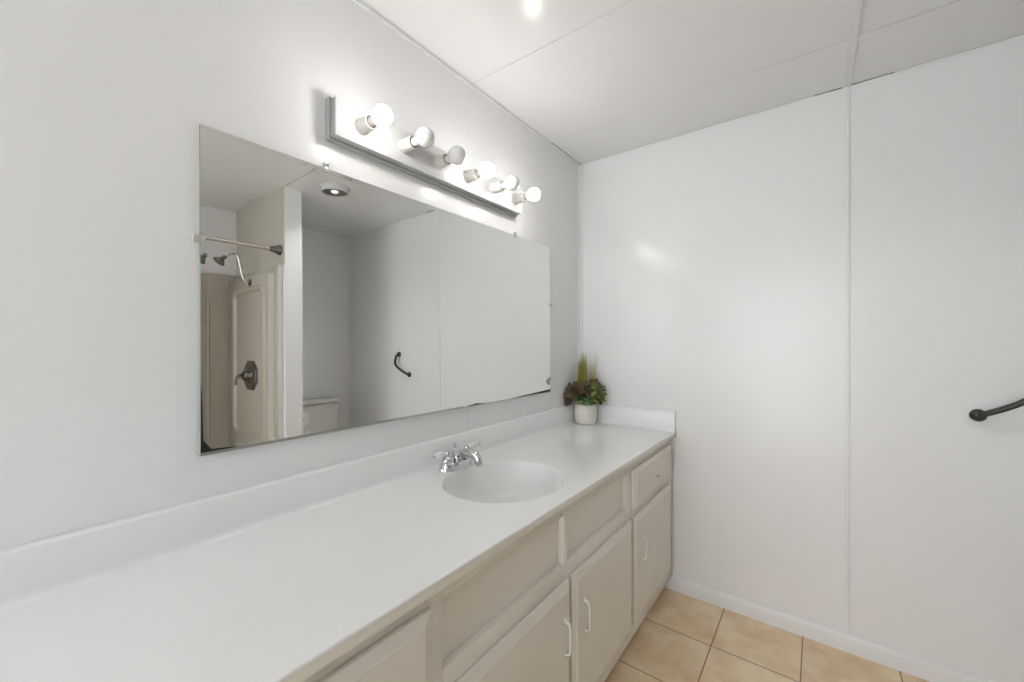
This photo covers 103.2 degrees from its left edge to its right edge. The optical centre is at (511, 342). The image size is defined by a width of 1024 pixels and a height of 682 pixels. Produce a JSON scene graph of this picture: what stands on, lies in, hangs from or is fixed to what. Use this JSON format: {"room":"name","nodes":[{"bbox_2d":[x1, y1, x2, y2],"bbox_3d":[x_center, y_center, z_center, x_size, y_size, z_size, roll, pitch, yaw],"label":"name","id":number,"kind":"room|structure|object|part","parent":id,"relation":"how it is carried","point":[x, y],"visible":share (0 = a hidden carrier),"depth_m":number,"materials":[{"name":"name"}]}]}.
{"room":"bathroom","nodes":[
{"label":"bathroom","id":0,"kind":"room"},
{"bbox_2d":[0,0,577,549],"bbox_3d":[-0.951,0.105,0.690,0.100,2.312,4.555,0,0,37],"label":"wall","id":1,"kind":"structure","parent":0,"point":[104,103],"depth_m":0.86,"materials":[{"name":"white paint"}]},
{"bbox_2d":[0,402,577,611],"bbox_3d":[-0.370,0.399,1.348,0.034,0.104,2.604,0,0,37],"label":"backsplash","id":2,"kind":"structure","parent":1,"relation":"attached to","point":[37,570],"depth_m":0.93,"materials":[{"name":"white stone"}]},
{"bbox_2d":[192,124,551,455],"bbox_3d":[-0.255,-0.130,1.515,0.018,0.771,1.523,0,0,37],"label":"wall mirror","id":3,"kind":"object","parent":1,"relation":"attached to","point":[331,301],"visible":1,"depth_m":1.19,"materials":[{"name":"silver mirror"}]},
{"bbox_2d":[325,95,539,217],"bbox_3d":[-0.192,-0.637,1.464,0.179,0.120,0.899,0,0,37],"label":"vanity light bar","id":4,"kind":"object","parent":1,"relation":"attached to","point":[348,126],"visible":1,"depth_m":1.34,"materials":[{"name":"grey metal"}]},
{"bbox_2d":[355,114,377,134],"bbox_3d":[-0.422,-0.636,1.182,0.049,0.045,0.045,0,0,37],"label":"socket","id":5,"kind":"object","parent":4,"relation":"attached to","point":[364,125],"depth_m":1.18,"materials":[{"name":"beige"}]},
{"bbox_3d":[-0.400,-0.636,1.165,0.044,0.034,0.034,0,0,37],"label":"light bulb","id":6,"kind":"part","parent":4,"relation":"part of","materials":[{"name":"white glass"}]},
{"bbox_3d":[-0.361,-0.636,1.136,0.050,0.055,0.055,0,0,37],"label":"glass globe","id":7,"kind":"part","parent":4,"relation":"part of","materials":[{"name":"white glass"}]},
{"bbox_2d":[398,135,417,153],"bbox_3d":[-0.332,-0.636,1.302,0.052,0.045,0.046,0,0,37],"label":"socket","id":8,"kind":"object","parent":4,"relation":"attached to","point":[406,145],"depth_m":1.29,"materials":[{"name":"beige"}]},
{"bbox_3d":[-0.279,-0.638,1.268,0.081,0.059,0.059,0,0,37],"label":"glass globe","id":9,"kind":"part","parent":4,"relation":"part of","materials":[{"name":"white glass"}]},
{"bbox_2d":[434,153,450,169],"bbox_3d":[-0.241,-0.636,1.422,0.052,0.045,0.046,0,0,37],"label":"socket","id":10,"kind":"object","parent":4,"relation":"attached to","point":[441,161],"depth_m":1.41,"materials":[{"name":"beige"}]},
{"bbox_3d":[-0.221,-0.635,1.402,0.045,0.034,0.034,0,0,37],"label":"light bulb","id":11,"kind":"part","parent":4,"relation":"part of","materials":[{"name":"white glass"}]},
{"bbox_3d":[-0.183,-0.634,1.372,0.055,0.059,0.059,0,0,37],"label":"glass globe","id":12,"kind":"part","parent":4,"relation":"part of","materials":[{"name":"white glass"}]},
{"bbox_2d":[464,168,479,182],"bbox_3d":[-0.151,-0.636,1.542,0.050,0.045,0.045,0,0,37],"label":"socket","id":13,"kind":"object","parent":4,"relation":"attached to","point":[470,175],"depth_m":1.53,"materials":[{"name":"beige"}]},
{"bbox_3d":[-0.128,-0.636,1.525,0.044,0.034,0.034,0,0,37],"label":"light bulb","id":14,"kind":"part","parent":4,"relation":"part of","materials":[{"name":"white glass"}]},
{"bbox_3d":[-0.088,-0.636,1.496,0.050,0.055,0.055,0,0,37],"label":"glass globe","id":15,"kind":"part","parent":4,"relation":"part of","materials":[{"name":"white glass"}]},
{"bbox_2d":[489,181,504,193],"bbox_3d":[-0.060,-0.636,1.662,0.051,0.045,0.045,0,0,37],"label":"socket","id":16,"kind":"object","parent":4,"relation":"attached to","point":[495,187],"depth_m":1.65,"materials":[{"name":"beige"}]},
{"bbox_3d":[-0.007,-0.637,1.628,0.081,0.059,0.059,0,0,37],"label":"glass globe","id":17,"kind":"part","parent":4,"relation":"part of","materials":[{"name":"white glass"}]},
{"bbox_2d":[512,192,525,204],"bbox_3d":[0.034,-0.636,1.786,0.049,0.045,0.045,0,0,37],"label":"socket","id":18,"kind":"object","parent":4,"relation":"attached to","point":[518,198],"depth_m":1.78,"materials":[{"name":"beige"}]},
{"bbox_3d":[0.057,-0.636,1.770,0.044,0.034,0.034,0,0,37],"label":"light bulb","id":19,"kind":"part","parent":4,"relation":"part of","materials":[{"name":"white glass"}]},
{"bbox_3d":[0.096,-0.636,1.741,0.050,0.055,0.055,0,0,37],"label":"glass globe","id":20,"kind":"part","parent":4,"relation":"part of","materials":[{"name":"white glass"}]},
{"bbox_2d":[353,0,578,165],"bbox_3d":[-0.914,-1.042,0.650,0.007,0.014,4.333,0,0,37],"label":"trim","id":21,"kind":"structure","parent":1,"relation":"attached to","point":[359,2],"depth_m":1.54,"materials":[{"name":"white wood"}]},
{"bbox_2d":[467,85,471,429],"bbox_3d":[-0.171,-0.342,1.639,0.001,1.385,0.023,0,0,37],"label":"trim","id":22,"kind":"structure","parent":1,"relation":"attached to","point":[469,89],"depth_m":1.64,"materials":[{"name":"white"}]},
{"bbox_2d":[578,164,582,376],"bbox_3d":[0.400,-0.349,2.382,0.018,1.395,0.026,0,0,37],"label":"trim","id":23,"kind":"structure","parent":1,"relation":"attached to","point":[580,167],"depth_m":2.38,"materials":[{"name":"white paint"}]},
{"bbox_2d":[361,0,1023,163],"bbox_3d":[0.071,-1.081,-0.082,2.662,0.060,4.555,0,0,37],"label":"ceiling","id":24,"kind":"structure","parent":0,"point":[596,79],"depth_m":1.45,"materials":[{"name":"white paint"}]},
{"bbox_2d":[604,588,928,681],"bbox_3d":[0.071,1.311,-0.082,2.662,0.100,4.555,0,0,37],"label":"floor","id":25,"kind":"structure","parent":0,"point":[681,638],"depth_m":1.64,"materials":[{"name":"beige tile"}]},
{"bbox_2d":[302,439,671,681],"bbox_3d":[-0.155,0.869,1.185,0.568,0.784,2.604,0,0,37],"label":"vanity cabinet","id":26,"kind":"object","parent":25,"relation":"on","point":[563,602],"visible":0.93,"depth_m":1.14,"materials":[{"name":"beige paint"}]},
{"bbox_2d":[0,402,675,681],"bbox_3d":[-0.165,0.465,1.193,0.548,0.235,2.604,0,0,37],"label":"countertop","id":27,"kind":"structure","parent":26,"relation":"on","point":[277,580],"depth_m":0.81,"materials":[{"name":"white stone"}]},
{"bbox_2d":[433,442,482,472],"bbox_3d":[-0.189,0.409,1.476,0.173,0.084,0.152,0,0,-1],"label":"faucet","id":28,"kind":"object","parent":27,"relation":"on","point":[463,458],"visible":1,"depth_m":1.43,"materials":[{"name":"silver metal"}]},
{"bbox_3d":[-0.248,0.393,1.422,0.051,0.022,0.022,0,0,-42],"label":"lever","id":29,"kind":"part","parent":28,"relation":"part of","materials":[{"name":"silver metal"}]},
{"bbox_3d":[-0.198,0.438,1.478,0.062,0.026,0.169,0,0,37],"label":"plate","id":30,"kind":"part","parent":28,"relation":"part of","materials":[{"name":"silver metal"}]},
{"bbox_3d":[-0.161,0.403,1.450,0.142,0.054,0.048,0,0,37],"label":"spout","id":31,"kind":"part","parent":28,"relation":"part of","materials":[{"name":"silver metal"}]},
{"bbox_3d":[-0.147,0.388,1.532,0.051,0.023,0.022,0,0,-31],"label":"lever","id":32,"kind":"part","parent":28,"relation":"part of","materials":[{"name":"silver metal"}]},
{"bbox_2d":[442,461,564,502],"bbox_3d":[-0.025,0.516,1.345,0.388,0.131,0.425,0,0,37],"label":"sink basin","id":33,"kind":"object","parent":27,"relation":"in","point":[494,481],"depth_m":1.48,"materials":[{"name":"white ceramic"}]},
{"bbox_2d":[563,353,606,424],"bbox_3d":[0.412,0.249,2.255,0.233,0.403,0.150,0,0,17],"label":"potted plant","id":34,"kind":"object","parent":27,"relation":"on","point":[586,393],"visible":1,"depth_m":2.23,"materials":[{"name":"green plant"}]},
{"bbox_3d":[0.412,0.396,2.268,0.126,0.110,0.126,0,0,37],"label":"pot","id":35,"kind":"part","parent":34,"relation":"part of","materials":[{"name":"white ceramic"}]},
{"bbox_3d":[-0.303,0.591,0.578,0.017,0.164,0.497,0,0,37],"label":"drawer","id":36,"kind":"part","parent":26,"relation":"part of","materials":[{"name":"beige paint"}]},
{"bbox_3d":[0.019,0.917,1.005,0.017,0.433,0.506,0,0,37],"label":"door","id":37,"kind":"part","parent":26,"relation":"part of","materials":[{"name":"beige paint"}]},
{"bbox_3d":[0.162,0.850,1.163,0.021,0.120,0.012,0,0,37],"label":"handle","id":38,"kind":"part","parent":26,"relation":"part of","materials":[{"name":"white metal"}]},
{"bbox_3d":[0.237,0.850,1.262,0.021,0.120,0.012,0,0,37],"label":"handle","id":39,"kind":"part","parent":26,"relation":"part of","materials":[{"name":"white metal"}]},
{"bbox_3d":[0.326,0.917,1.412,0.017,0.433,0.488,0,0,37],"label":"door","id":40,"kind":"part","parent":26,"relation":"part of","materials":[{"name":"beige paint"}]},
{"bbox_3d":[0.551,0.850,1.679,0.021,0.120,0.012,0,0,37],"label":"handle","id":41,"kind":"part","parent":26,"relation":"part of","materials":[{"name":"white metal"}]},
{"bbox_3d":[0.639,0.591,1.826,0.017,0.164,0.515,0,0,37],"label":"drawer","id":42,"kind":"part","parent":26,"relation":"part of","materials":[{"name":"beige paint"}]},
{"bbox_3d":[0.637,0.917,1.823,0.017,0.433,0.498,0,0,37],"label":"door","id":43,"kind":"part","parent":26,"relation":"part of","materials":[{"name":"beige paint"}]},
{"bbox_2d":[581,34,1023,681],"bbox_3d":[1.453,0.105,1.666,2.562,2.312,0.100,0,0,37],"label":"wall","id":44,"kind":"structure","parent":0,"point":[714,257],"depth_m":1.65,"materials":[{"name":"white paint"}]},
{"bbox_2d":[582,35,1023,164],"bbox_3d":[1.390,-1.046,1.649,2.444,0.006,0.003,0,0,37],"label":"trim","id":45,"kind":"structure","parent":44,"relation":"attached to","point":[1020,36],"depth_m":1.72,"materials":[{"name":"white"}]},
{"bbox_2d":[668,575,991,681],"bbox_3d":[1.575,1.226,1.503,1.972,0.070,0.013,0,0,37],"label":"baseboard","id":46,"kind":"structure","parent":44,"relation":"attached to","point":[930,671],"depth_m":1.69,"materials":[{"name":"white wood"}]},
{"bbox_2d":[845,86,849,634],"bbox_3d":[1.372,0.070,1.661,0.014,2.241,0.006,0,0,37],"label":"trim","id":47,"kind":"structure","parent":44,"relation":"attached to","point":[847,89],"depth_m":1.66,"materials":[{"name":"white paint"}]},
{"bbox_2d":[852,72,893,84],"bbox_3d":[1.435,-1.050,1.614,0.126,0.003,0.002,0,0,37],"label":"trim","id":48,"kind":"structure","parent":44,"relation":"attached to","point":[893,72],"depth_m":1.61,"materials":[{"name":"grey"}]},
{"bbox_2d":[969,398,1023,421],"bbox_3d":[1.694,0.173,1.380,0.179,0.214,0.065,0,0,37],"label":"grab bar","id":49,"kind":"object","parent":44,"relation":"attached to","point":[979,415],"visible":1,"depth_m":1.40,"materials":[{"name":"black metal"}]},
{"bbox_2d":[843,0,862,88],"bbox_3d":[0.062,-1.048,-0.075,0.027,0.006,4.355,0,0,37],"label":"trim","id":50,"kind":"structure","parent":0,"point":[856,5],"depth_m":1.40,"materials":[{"name":"white wood"}]}
]}

